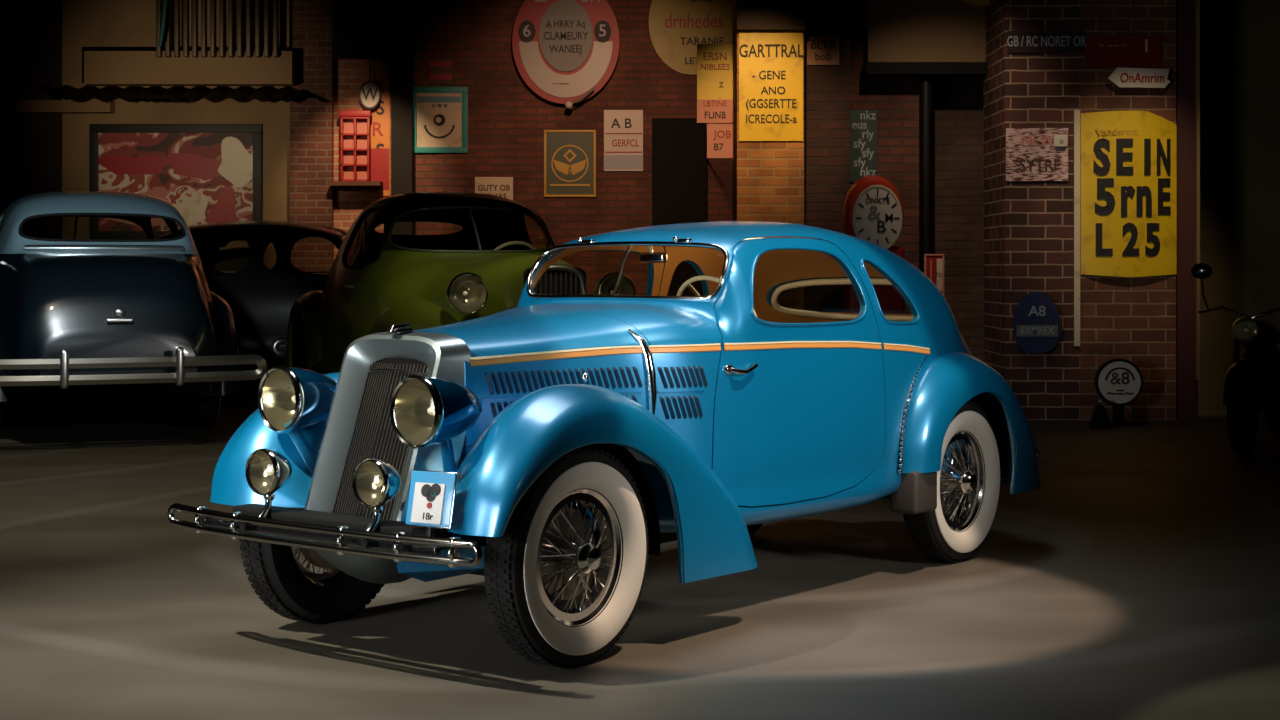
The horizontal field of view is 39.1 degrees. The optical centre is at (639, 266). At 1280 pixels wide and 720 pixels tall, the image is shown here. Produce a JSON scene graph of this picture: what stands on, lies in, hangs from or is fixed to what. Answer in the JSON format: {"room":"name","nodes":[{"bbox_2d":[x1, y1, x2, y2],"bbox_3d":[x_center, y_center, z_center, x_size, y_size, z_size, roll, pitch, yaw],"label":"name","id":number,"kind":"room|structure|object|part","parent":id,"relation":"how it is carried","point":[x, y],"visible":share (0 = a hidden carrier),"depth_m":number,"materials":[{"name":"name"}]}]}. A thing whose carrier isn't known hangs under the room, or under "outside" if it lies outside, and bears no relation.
{"room":"car showroom","nodes":[
{"label":"car showroom","id":0,"kind":"room"},
{"bbox_2d":[0,0,289,381],"bbox_3d":[-7.364,-0.909,21.270,6.512,5.903,0.060,0,0,0],"label":"wall","id":1,"kind":"structure","parent":0,"point":[87,25],"depth_m":21.25,"materials":[{"name":"beige paint"}]},
{"bbox_2d":[16,100,114,112],"bbox_3d":[-6.732,-1.878,21.100,1.097,0.140,0.200,0,0,0],"label":"trim","id":2,"kind":"structure","parent":1,"relation":"attached to","point":[22,106],"depth_m":21.00,"materials":[{"name":"brown paint"}]},
{"bbox_2d":[39,85,302,101],"bbox_3d":[-5.525,-2.009,20.825,3.150,0.289,0.850,0,0,0],"label":"trim","id":3,"kind":"structure","parent":1,"relation":"attached to","point":[86,93],"depth_m":20.81,"materials":[{"name":"grey metal"}]},
{"bbox_2d":[89,124,261,246],"bbox_3d":[-5.474,-0.963,21.227,2.029,1.448,0.035,0,0,0],"label":"mural","id":4,"kind":"object","parent":1,"relation":"attached to","point":[210,173],"visible":0.79,"depth_m":21.22,"materials":[{"name":"red paint"}]},
{"bbox_2d":[84,51,295,85],"bbox_3d":[-5.248,-2.316,21.025,2.415,0.383,0.250,0,0,0],"label":"trim","id":5,"kind":"structure","parent":1,"relation":"attached to","point":[101,68],"depth_m":20.90,"materials":[{"name":"brown paint"}]},
{"bbox_2d":[156,0,278,57],"bbox_3d":[-4.894,-2.840,20.850,1.407,0.820,0.100,0,0,0],"label":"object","id":6,"kind":"structure","parent":1,"relation":"attached to","point":[158,2],"depth_m":20.80,"materials":[{"name":"brown metal"}]},
{"bbox_2d":[290,0,333,273],"bbox_3d":[-3.866,-1.476,21.225,0.494,5.672,0.150,0,0,0],"label":"wall","id":7,"kind":"structure","parent":0,"point":[312,109],"depth_m":21.15,"materials":[{"name":"brick"}]},
{"bbox_2d":[329,181,382,186],"bbox_3d":[-3.329,-0.975,21.130,0.600,0.050,0.300,0,0,0],"label":"shelf","id":8,"kind":"object","parent":7,"relation":"attached to","point":[331,183],"depth_m":20.98,"materials":[{"name":"brown wood"}]},
{"bbox_2d":[339,110,371,180],"bbox_3d":[-3.337,-1.416,21.102,0.372,0.829,0.115,0,0,0],"label":"box","id":9,"kind":"object","parent":8,"relation":"on","point":[354,124],"visible":1,"depth_m":21.13,"materials":[{"name":"red"}]},
{"bbox_3d":[-3.337,-1.795,21.100,0.372,0.072,0.110,0,0,0],"label":"cornice","id":10,"kind":"part","parent":9,"relation":"part of","materials":[{"name":"red wood"}]},
{"bbox_3d":[-3.337,-1.375,21.150,0.324,0.720,0.020,0,0,0],"label":"panel","id":11,"kind":"part","parent":9,"relation":"part of","materials":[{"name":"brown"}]},
{"bbox_2d":[334,59,390,259],"bbox_3d":[-3.291,-0.555,21.285,0.697,3.830,0.030,0,0,0],"label":"wall niche","id":12,"kind":"object","parent":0,"point":[349,203],"visible":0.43,"depth_m":21.27,"materials":[{"name":"brick"}]},
{"bbox_2d":[361,60,389,195],"bbox_3d":[-3.123,-1.641,21.247,0.342,1.606,0.027,0,0,0],"label":"poster","id":13,"kind":"object","parent":12,"relation":"attached to","point":[380,69],"visible":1,"depth_m":21.24,"materials":[{"name":"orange paper"}]},
{"bbox_2d":[414,0,732,294],"bbox_3d":[0.000,-1.640,21.400,18.000,6.000,0.200,0,0,0],"label":"wall","id":14,"kind":"structure","parent":0,"point":[507,120],"depth_m":21.30,"materials":[{"name":"red brick"}]},
{"bbox_2d":[359,60,380,108],"bbox_3d":[-3.172,-2.150,21.166,0.252,0.585,0.080,0,0,0],"label":"round badge","id":15,"kind":"object","parent":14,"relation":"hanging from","point":[369,93],"visible":1,"depth_m":21.14,"materials":[{"name":"beige metal"}]},
{"bbox_2d":[332,0,413,58],"bbox_3d":[-3.149,-3.149,21.225,0.940,1.386,0.150,0,0,0],"label":"trim","id":16,"kind":"structure","parent":14,"relation":"attached to","point":[361,29],"depth_m":21.15,"materials":[{"name":"black"}]},
{"bbox_2d":[391,0,413,234],"bbox_3d":[-2.802,-1.476,21.225,0.247,5.672,0.150,0,0,0],"label":"trim","id":17,"kind":"structure","parent":14,"relation":"attached to","point":[402,69],"depth_m":21.15,"materials":[{"name":"black metal"}]},
{"bbox_2d":[413,87,467,152],"bbox_3d":[-2.371,-1.738,21.277,0.674,0.780,0.035,0,0,0],"label":"framed sign","id":18,"kind":"object","parent":14,"relation":"attached to","point":[440,114],"visible":1,"depth_m":21.28,"materials":[{"name":"teal"}]},
{"bbox_3d":[-2.371,-1.738,21.285,0.538,0.645,0.020,0,0,0],"label":"panel","id":19,"kind":"part","parent":18,"relation":"part of","materials":[{"name":"beige paper"}]},
{"bbox_2d":[428,58,452,83],"bbox_3d":[-2.359,-2.318,21.282,0.296,0.308,0.027,0,0,0],"label":"sign","id":20,"kind":"object","parent":14,"relation":"attached to","point":[440,70],"visible":1,"depth_m":21.28,"materials":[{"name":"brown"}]},
{"bbox_2d":[475,177,512,199],"bbox_3d":[-1.726,-0.851,21.282,0.449,0.426,0.027,0,0,0],"label":"poster","id":21,"kind":"object","parent":14,"relation":"attached to","point":[497,186],"visible":0.59,"depth_m":21.28,"materials":[{"name":"beige paper"}]},
{"bbox_2d":[512,0,619,103],"bbox_3d":[-0.872,-2.650,21.179,1.264,1.466,0.117,0,0,0],"label":"sign","id":22,"kind":"object","parent":14,"relation":"attached to","point":[563,50],"visible":1,"depth_m":21.15,"materials":[{"name":"red"}]},
{"bbox_2d":[544,130,595,196],"bbox_3d":[-0.828,-1.224,21.277,0.615,0.792,0.035,0,0,0],"label":"framed sign","id":23,"kind":"object","parent":14,"relation":"attached to","point":[569,155],"visible":1,"depth_m":21.28,"materials":[{"name":"gold metal"}]},
{"bbox_2d":[565,88,593,108],"bbox_3d":[-0.704,-1.972,21.148,0.342,0.244,0.286,0,0,0],"label":"bulb","id":24,"kind":"object","parent":14,"relation":"attached to","point":[568,104],"visible":1,"depth_m":21.03,"materials":[{"name":"beige glass"}]},
{"bbox_3d":[-0.830,-1.895,21.050,0.090,0.090,0.090,0,0,0],"label":"bulb","id":25,"kind":"part","parent":24,"relation":"part of","materials":[{"name":"beige glass"}]},
{"bbox_3d":[-0.674,-1.994,21.045,0.283,0.200,0.034,0,0,0],"label":"rod","id":26,"kind":"part","parent":24,"relation":"part of","materials":[{"name":"grey metal"}]},
{"bbox_2d":[604,110,642,170],"bbox_3d":[-0.195,-1.496,21.282,0.461,0.721,0.027,0,0,0],"label":"plaque","id":27,"kind":"object","parent":14,"relation":"attached to","point":[623,129],"visible":1,"depth_m":21.28,"materials":[{"name":"beige"}]},
{"bbox_2d":[652,118,706,295],"bbox_3d":[0.466,0.083,21.242,0.649,3.682,0.115,0,0,0],"label":"door","id":28,"kind":"structure","parent":14,"relation":"in","point":[679,145],"depth_m":21.24,"materials":[{"name":"black wood"}]},
{"bbox_2d":[649,0,732,74],"bbox_3d":[0.615,-2.895,21.266,1.025,1.251,0.038,0,0,0],"label":"sign","id":29,"kind":"object","parent":14,"relation":"attached to","point":[676,27],"visible":0.83,"depth_m":21.25,"materials":[{"name":"yellow"}]},
{"bbox_2d":[697,44,732,122],"bbox_3d":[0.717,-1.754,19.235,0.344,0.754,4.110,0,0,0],"label":"poster","id":30,"kind":"object","parent":14,"relation":"attached to","point":[714,61],"visible":1,"depth_m":17.19,"materials":[{"name":"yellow paper"}]},
{"bbox_3d":[0.717,-1.758,17.200,0.344,0.745,0.020,0,0,0],"label":"panel","id":31,"kind":"part","parent":30,"relation":"part of","materials":[{"name":"yellow paper"}]},
{"bbox_2d":[704,124,732,157],"bbox_3d":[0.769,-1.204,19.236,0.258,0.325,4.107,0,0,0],"label":"notice","id":32,"kind":"object","parent":14,"relation":"attached to","point":[719,136],"visible":1,"depth_m":17.19,"materials":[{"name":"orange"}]},
{"bbox_2d":[0,382,1279,719],"bbox_3d":[0.000,1.410,9.000,18.000,0.100,26.000,0,0,0],"label":"floor","id":33,"kind":"structure","parent":0,"point":[1140,577],"depth_m":7.00,"materials":[{"name":"concrete"}]},
{"bbox_2d":[0,191,266,429],"bbox_3d":[-4.966,0.352,16.041,2.160,2.016,6.288,0,0,-22],"label":"sedan","id":34,"kind":"object","parent":33,"relation":"on","point":[145,313],"visible":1,"depth_m":13.59,"materials":[{"name":"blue metal"}]},
{"bbox_3d":[-5.251,-0.298,16.736,1.341,0.384,0.428,0,0,-22],"label":"windshield frame","id":35,"kind":"part","parent":34,"relation":"part of","materials":[{"name":"silver metal"}]},
{"bbox_3d":[-4.226,-0.145,14.240,1.217,0.062,0.147,0,0,-22],"label":"moulding","id":36,"kind":"part","parent":34,"relation":"part of","materials":[{"name":"silver metal"}]},
{"bbox_3d":[-3.870,0.356,13.374,0.192,0.111,0.090,0,0,-22],"label":"trunk handle","id":37,"kind":"part","parent":34,"relation":"part of","materials":[{"name":"silver metal"}]},
{"bbox_2d":[157,220,347,370],"bbox_3d":[-3.776,0.419,20.200,5.869,1.882,2.016,0,0,0],"label":"sedan","id":38,"kind":"object","parent":33,"relation":"on","point":[261,299],"visible":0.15,"depth_m":19.39,"materials":[{"name":"black metal"}]},
{"bbox_3d":[-4.168,0.056,20.936,2.537,0.027,0.214,0,0,3],"label":"belt moulding","id":39,"kind":"part","parent":38,"relation":"part of","materials":[{"name":"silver metal"}]},
{"bbox_3d":[-3.849,0.414,20.564,0.638,0.728,0.616,0,0,0],"label":"seat","id":40,"kind":"part","parent":38,"relation":"part of","materials":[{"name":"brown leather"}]},
{"bbox_2d":[271,192,635,374],"bbox_3d":[-1.499,0.364,14.737,2.160,1.992,5.868,0,0,-20],"label":"coupe","id":41,"kind":"object","parent":33,"relation":"on","point":[376,281],"visible":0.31,"depth_m":14.19,"materials":[{"name":"green metal"}]},
{"bbox_3d":[-2.295,0.153,14.206,0.055,0.024,0.178,0,0,-20],"label":"door handle","id":42,"kind":"part","parent":41,"relation":"part of","materials":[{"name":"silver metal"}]},
{"bbox_3d":[-1.310,-0.298,14.230,1.341,0.385,0.426,0,0,-20],"label":"windshield frame","id":43,"kind":"part","parent":41,"relation":"part of","materials":[{"name":"green metal"}]},
{"bbox_2d":[523,265,586,294],"bbox_3d":[-0.576,0.432,12.283,0.449,0.895,0.237,0,0,0],"label":"grille","id":44,"kind":"object","parent":41,"relation":"attached to","point":[557,279],"depth_m":12.27,"materials":[{"name":"silver metal"}]},
{"bbox_2d":[167,221,1039,668],"bbox_3d":[0.208,0.579,7.748,1.554,1.568,4.431,0,0,38],"label":"coupe","id":45,"kind":"object","parent":33,"relation":"on","point":[539,446],"visible":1,"depth_m":6.61,"materials":[{"name":"blue metal"}]},
{"bbox_3d":[-1.312,0.846,6.276,0.040,0.132,0.090,0,0,38],"label":"fog lamp stem","id":46,"kind":"part","parent":45,"relation":"part of","materials":[{"name":"silver metal"}]},
{"bbox_2d":[245,448,291,495],"bbox_3d":[-1.302,0.715,6.294,0.162,0.165,0.159,0,0,0],"label":"fog lamp","id":47,"kind":"object","parent":45,"relation":"attached to","point":[267,471],"depth_m":6.30,"materials":[{"name":"beige"}]},
{"bbox_3d":[-1.032,0.885,6.147,1.000,0.070,0.100,0,0,38],"label":"splash panel","id":48,"kind":"part","parent":45,"relation":"part of","materials":[{"name":"black metal"}]},
{"bbox_3d":[-0.885,0.846,5.945,0.040,0.132,0.090,0,0,38],"label":"fog lamp stem","id":49,"kind":"part","parent":45,"relation":"part of","materials":[{"name":"silver metal"}]},
{"bbox_2d":[352,458,400,508],"bbox_3d":[-0.875,0.715,5.963,0.162,0.165,0.159,0,0,0],"label":"fog lamp","id":50,"kind":"object","parent":45,"relation":"attached to","point":[375,482],"depth_m":5.97,"materials":[{"name":"beige"}]},
{"bbox_2d":[332,357,427,519],"bbox_3d":[-0.905,0.620,6.309,0.373,0.600,0.359,0,0,0],"label":"grille","id":51,"kind":"object","parent":45,"relation":"attached to","point":[374,436],"depth_m":6.35,"materials":[{"name":"silver metal"}]},
{"bbox_3d":[-0.682,0.860,5.812,0.020,0.098,0.026,0,0,30],"label":"plate stem","id":52,"kind":"part","parent":45,"relation":"part of","materials":[{"name":"black metal"}]},
{"bbox_3d":[-0.688,0.475,5.953,0.028,0.028,0.036,0,0,38],"label":"bulb","id":53,"kind":"part","parent":45,"relation":"part of","materials":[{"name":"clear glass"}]},
{"bbox_3d":[-0.677,0.750,5.822,0.175,0.171,0.041,0,0,30],"label":"club plate","id":54,"kind":"part","parent":45,"relation":"part of","materials":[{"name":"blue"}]},
{"bbox_2d":[355,309,648,445],"bbox_3d":[-0.585,0.393,6.724,0.999,0.455,0.780,0,0,38],"label":"hood","id":55,"kind":"object","parent":45,"relation":"attached to","point":[503,357],"depth_m":6.44,"materials":[{"name":"blue metal"}]},
{"bbox_3d":[-0.255,0.409,8.019,0.299,1.063,1.224,0,0,32],"label":"door","id":56,"kind":"part","parent":45,"relation":"part of","materials":[{"name":"blue paint"}]},
{"bbox_3d":[-0.072,0.014,7.386,1.024,0.242,0.164,0,0,38],"label":"windshield frame","id":57,"kind":"part","parent":45,"relation":"part of","materials":[{"name":"silver metal"}]},
{"bbox_3d":[0.011,0.392,6.724,0.113,0.318,0.038,0,0,26],"label":"hood blade","id":58,"kind":"part","parent":45,"relation":"part of","materials":[{"name":"silver metal"}]},
{"bbox_2d":[640,246,666,262],"bbox_3d":[0.050,-0.065,7.510,0.130,0.095,0.051,0,0,38],"label":"mirror","id":59,"kind":"object","parent":45,"relation":"attached to","point":[645,257],"depth_m":7.50,"materials":[{"name":"silver metal"}]},
{"bbox_3d":[0.397,0.395,6.963,0.177,0.042,0.053,0,0,-38],"label":"door handle","id":60,"kind":"part","parent":45,"relation":"part of","materials":[{"name":"silver metal"}]},
{"bbox_3d":[0.587,0.409,7.367,0.300,1.063,1.224,0,0,43],"label":"door","id":61,"kind":"part","parent":45,"relation":"part of","materials":[{"name":"blue paint"}]},
{"bbox_2d":[841,175,904,313],"bbox_3d":[2.037,0.277,15.770,0.535,2.166,0.420,0,0,0],"label":"pump","id":62,"kind":"object","parent":33,"relation":"on","point":[872,207],"visible":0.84,"depth_m":15.57,"materials":[{"name":"red"}]},
{"bbox_2d":[854,187,900,247],"bbox_3d":[2.054,-0.422,15.580,0.410,0.554,0.020,0,0,0],"label":"clock","id":63,"kind":"object","parent":62,"relation":"on","point":[877,210],"depth_m":15.57,"materials":[{"name":"beige"}]},
{"bbox_2d":[1088,399,1111,428],"bbox_3d":[3.884,1.238,15.200,0.200,0.245,0.200,0,0,0],"label":"bell","id":64,"kind":"object","parent":33,"relation":"on","point":[1099,419],"visible":1,"depth_m":15.14,"materials":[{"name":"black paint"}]},
{"bbox_2d":[1094,358,1145,425],"bbox_3d":[4.124,1.074,15.520,0.420,0.573,0.220,0,0,0],"label":"sign stand","id":65,"kind":"object","parent":33,"relation":"on","point":[1118,382],"visible":0.93,"depth_m":15.47,"materials":[{"name":"black paint"}]},
{"bbox_3d":[4.124,1.276,15.520,0.100,0.168,0.060,0,0,0],"label":"post","id":66,"kind":"part","parent":65,"relation":"part of","materials":[{"name":"black metal"}]},
{"bbox_2d":[1191,263,1279,454],"bbox_3d":[4.670,0.665,13.602,0.866,1.390,2.046,0,0,30],"label":"motorcycle","id":67,"kind":"object","parent":33,"relation":"on","point":[1252,384],"visible":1,"depth_m":13.17,"materials":[{"name":"black metal"}]},
{"bbox_2d":[1191,263,1211,278],"bbox_3d":[4.221,0.030,13.530,0.160,0.120,0.060,0,0,30],"label":"mirror","id":68,"kind":"object","parent":67,"relation":"attached to","point":[1200,270],"depth_m":13.51,"materials":[{"name":"black paint"}]},
{"bbox_3d":[4.234,0.191,13.505,0.066,0.265,0.046,0,0,30],"label":"mirror stem","id":69,"kind":"part","parent":67,"relation":"part of","materials":[{"name":"black metal"}]},
{"bbox_3d":[4.640,0.520,13.496,0.280,0.260,0.600,0,0,30],"label":"fuel tank","id":70,"kind":"part","parent":67,"relation":"part of","materials":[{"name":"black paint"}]},
{"bbox_3d":[4.756,0.793,13.698,0.050,0.615,1.173,0,0,30],"label":"frame","id":71,"kind":"part","parent":67,"relation":"part of","materials":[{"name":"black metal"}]},
{"bbox_2d":[733,0,803,309],"bbox_3d":[1.196,-1.002,16.900,0.614,4.724,0.800,0,0,0],"label":"wall column","id":72,"kind":"structure","parent":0,"point":[768,176],"depth_m":16.50,"materials":[{"name":"beige brick"}]},
{"bbox_2d":[736,0,805,29],"bbox_3d":[1.197,-2.480,16.430,0.628,0.628,0.100,0,0,0],"label":"wall","id":73,"kind":"structure","parent":72,"relation":"attached to","point":[750,14],"depth_m":16.38,"materials":[{"name":"brown"}]},
{"bbox_2d":[739,30,803,140],"bbox_3d":[1.201,-1.662,16.481,0.589,1.017,0.028,0,0,0],"label":"sign","id":74,"kind":"object","parent":72,"relation":"attached to","point":[770,61],"visible":1,"depth_m":16.48,"materials":[{"name":"yellow"}]},
{"bbox_2d":[804,0,849,311],"bbox_3d":[1.735,-1.022,17.100,0.427,4.765,0.800,0,0,0],"label":"wall","id":75,"kind":"structure","parent":0,"point":[826,87],"depth_m":16.70,"materials":[{"name":"brick"}]},
{"bbox_2d":[807,36,838,64],"bbox_3d":[1.696,-2.007,16.681,0.297,0.269,0.027,0,0,0],"label":"sign","id":76,"kind":"object","parent":75,"relation":"attached to","point":[821,50],"visible":1,"depth_m":16.68,"materials":[{"name":"brown"}]},
{"bbox_2d":[850,0,918,313],"bbox_3d":[2.365,-1.073,17.350,0.717,4.867,0.300,0,0,0],"label":"wall","id":77,"kind":"structure","parent":0,"point":[895,100],"depth_m":17.20,"materials":[{"name":"red brick"}]},
{"bbox_2d":[850,110,876,181],"bbox_3d":[2.133,-1.155,17.177,0.258,0.687,0.027,0,0,0],"label":"board","id":78,"kind":"object","parent":77,"relation":"attached to","point":[863,123],"visible":1,"depth_m":17.17,"materials":[{"name":"teal"}]},
{"bbox_2d":[864,0,985,62],"bbox_3d":[2.793,-2.479,17.050,1.305,1.183,0.300,0,0,0],"label":"wall panel","id":79,"kind":"object","parent":77,"relation":"attached to","point":[894,30],"depth_m":16.90,"materials":[{"name":"brown paint"}]},
{"bbox_2d":[919,76,932,272],"bbox_3d":[2.701,-0.444,17.000,0.130,3.022,0.130,0,0,0],"label":"drain pipe","id":80,"kind":"object","parent":77,"relation":"attached to","point":[925,82],"visible":0.66,"depth_m":16.95,"materials":[{"name":"black metal"}]},
{"bbox_2d":[933,77,983,361],"bbox_3d":[3.169,-1.104,17.650,0.797,4.928,0.300,0,0,0],"label":"wall","id":81,"kind":"structure","parent":0,"point":[958,102],"depth_m":17.50,"materials":[{"name":"brick"}]},
{"bbox_2d":[924,254,943,295],"bbox_3d":[2.760,0.075,16.892,0.188,0.394,0.035,0,0,0],"label":"sign","id":82,"kind":"object","parent":81,"relation":"attached to","point":[933,263],"visible":0.8,"depth_m":16.88,"materials":[{"name":"red"}]},
{"bbox_2d":[984,0,1079,419],"bbox_3d":[3.578,-0.951,16.500,0.667,4.622,1.000,0,0,0],"label":"brick pillar","id":83,"kind":"structure","parent":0,"point":[1029,225],"depth_m":16.00,"materials":[{"name":"brick"}]},
{"bbox_2d":[862,62,987,76],"bbox_3d":[2.767,-1.857,16.950,1.316,0.112,0.300,0,0,0],"label":"trim","id":84,"kind":"structure","parent":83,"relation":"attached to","point":[869,69],"depth_m":16.80,"materials":[{"name":"black metal"}]},
{"bbox_2d":[956,0,989,7],"bbox_3d":[3.136,-2.551,16.693,0.480,0.288,0.034,0,0,0],"label":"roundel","id":85,"kind":"object","parent":83,"relation":"attached to","point":[970,3],"visible":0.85,"depth_m":16.69,"materials":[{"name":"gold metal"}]},
{"bbox_2d":[1006,128,1067,180],"bbox_3d":[3.526,-0.999,15.980,0.551,0.471,0.029,0,0,0],"label":"sign","id":86,"kind":"object","parent":83,"relation":"attached to","point":[1031,155],"visible":1,"depth_m":15.97,"materials":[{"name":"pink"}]},
{"bbox_2d":[1013,292,1060,352],"bbox_3d":[3.513,0.491,15.938,0.412,0.545,0.123,0,0,0],"label":"sign","id":87,"kind":"object","parent":83,"relation":"attached to","point":[1036,322],"visible":1,"depth_m":15.90,"materials":[{"name":"blue metal"}]},
{"bbox_2d":[1007,31,1085,52],"bbox_3d":[3.609,-1.998,15.982,0.704,0.195,0.027,0,0,0],"label":"header sign","id":88,"kind":"object","parent":83,"relation":"attached to","point":[1017,41],"visible":1,"depth_m":15.97,"materials":[{"name":"black"}]},
{"bbox_2d":[1053,135,1067,146],"bbox_3d":[3.725,-1.117,15.938,0.120,0.110,0.055,0,0,0],"label":"switch box","id":89,"kind":"object","parent":83,"relation":"attached to","point":[1058,140],"visible":1,"depth_m":15.92,"materials":[{"name":"beige plastic"}]},
{"bbox_2d":[1074,110,1079,345],"bbox_3d":[3.881,-0.346,15.985,0.053,2.096,0.020,0,0,0],"label":"batten","id":90,"kind":"object","parent":83,"relation":"attached to","point":[1076,112],"visible":1,"depth_m":15.97,"materials":[{"name":"grey metal"}]},
{"bbox_2d":[1080,0,1175,419],"bbox_3d":[4.338,-0.951,16.500,0.853,4.622,1.000,0,0,0],"label":"wall","id":91,"kind":"structure","parent":0,"point":[1133,319],"depth_m":16.00,"materials":[{"name":"brick"}]},
{"bbox_2d":[1086,36,1160,67],"bbox_3d":[4.294,-1.909,15.982,0.666,0.284,0.027,0,0,0],"label":"sign","id":92,"kind":"object","parent":91,"relation":"attached to","point":[1101,51],"visible":1,"depth_m":15.97,"materials":[{"name":"metal"}]},
{"bbox_2d":[1080,111,1176,276],"bbox_3d":[4.341,-0.647,15.961,0.851,1.475,0.095,0,0,0],"label":"sign","id":93,"kind":"object","parent":91,"relation":"attached to","point":[1128,159],"visible":1,"depth_m":15.94,"materials":[{"name":"yellow"}]},
{"bbox_2d":[1107,67,1170,87],"bbox_3d":[4.412,-1.673,15.950,0.550,0.180,0.119,0,0,0],"label":"sign","id":94,"kind":"object","parent":91,"relation":"attached to","point":[1121,77],"visible":1,"depth_m":15.90,"materials":[{"name":"beige metal"}]},
{"bbox_2d":[1176,0,1197,419],"bbox_3d":[4.882,-0.956,16.250,0.187,4.632,0.400,0,0,0],"label":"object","id":95,"kind":"structure","parent":91,"relation":"attached to","point":[1186,384],"depth_m":16.05,"materials":[{"name":"red"}]},
{"bbox_2d":[1195,0,1199,379],"bbox_3d":[4.949,-0.948,15.975,0.027,3.899,0.050,0,0,0],"label":"trim","id":96,"kind":"structure","parent":95,"relation":"attached to","point":[1197,2],"depth_m":15.95,"materials":[{"name":"brown paint"}]},
{"bbox_2d":[1198,0,1279,410],"bbox_3d":[6.696,-1.053,17.150,2.852,4.826,0.300,0,0,0],"label":"wall","id":97,"kind":"structure","parent":0,"point":[1240,39],"depth_m":17.00,"materials":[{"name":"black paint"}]},
{"bbox_3d":[0.000,-4.690,9.000,18.000,0.100,26.000,0,0,0],"label":"ceiling","id":98,"kind":"structure","parent":0,"visible":0},
{"bbox_2d":[158,0,166,45],"bbox_3d":[-5.438,-3.529,20.500,0.101,2.031,0.044,0,0,0],"label":"hanging cable","id":99,"kind":"object","parent":98,"relation":"hanging from","point":[164,1],"visible":1,"depth_m":20.48,"materials":[{"name":"teal plastic"}]}
]}

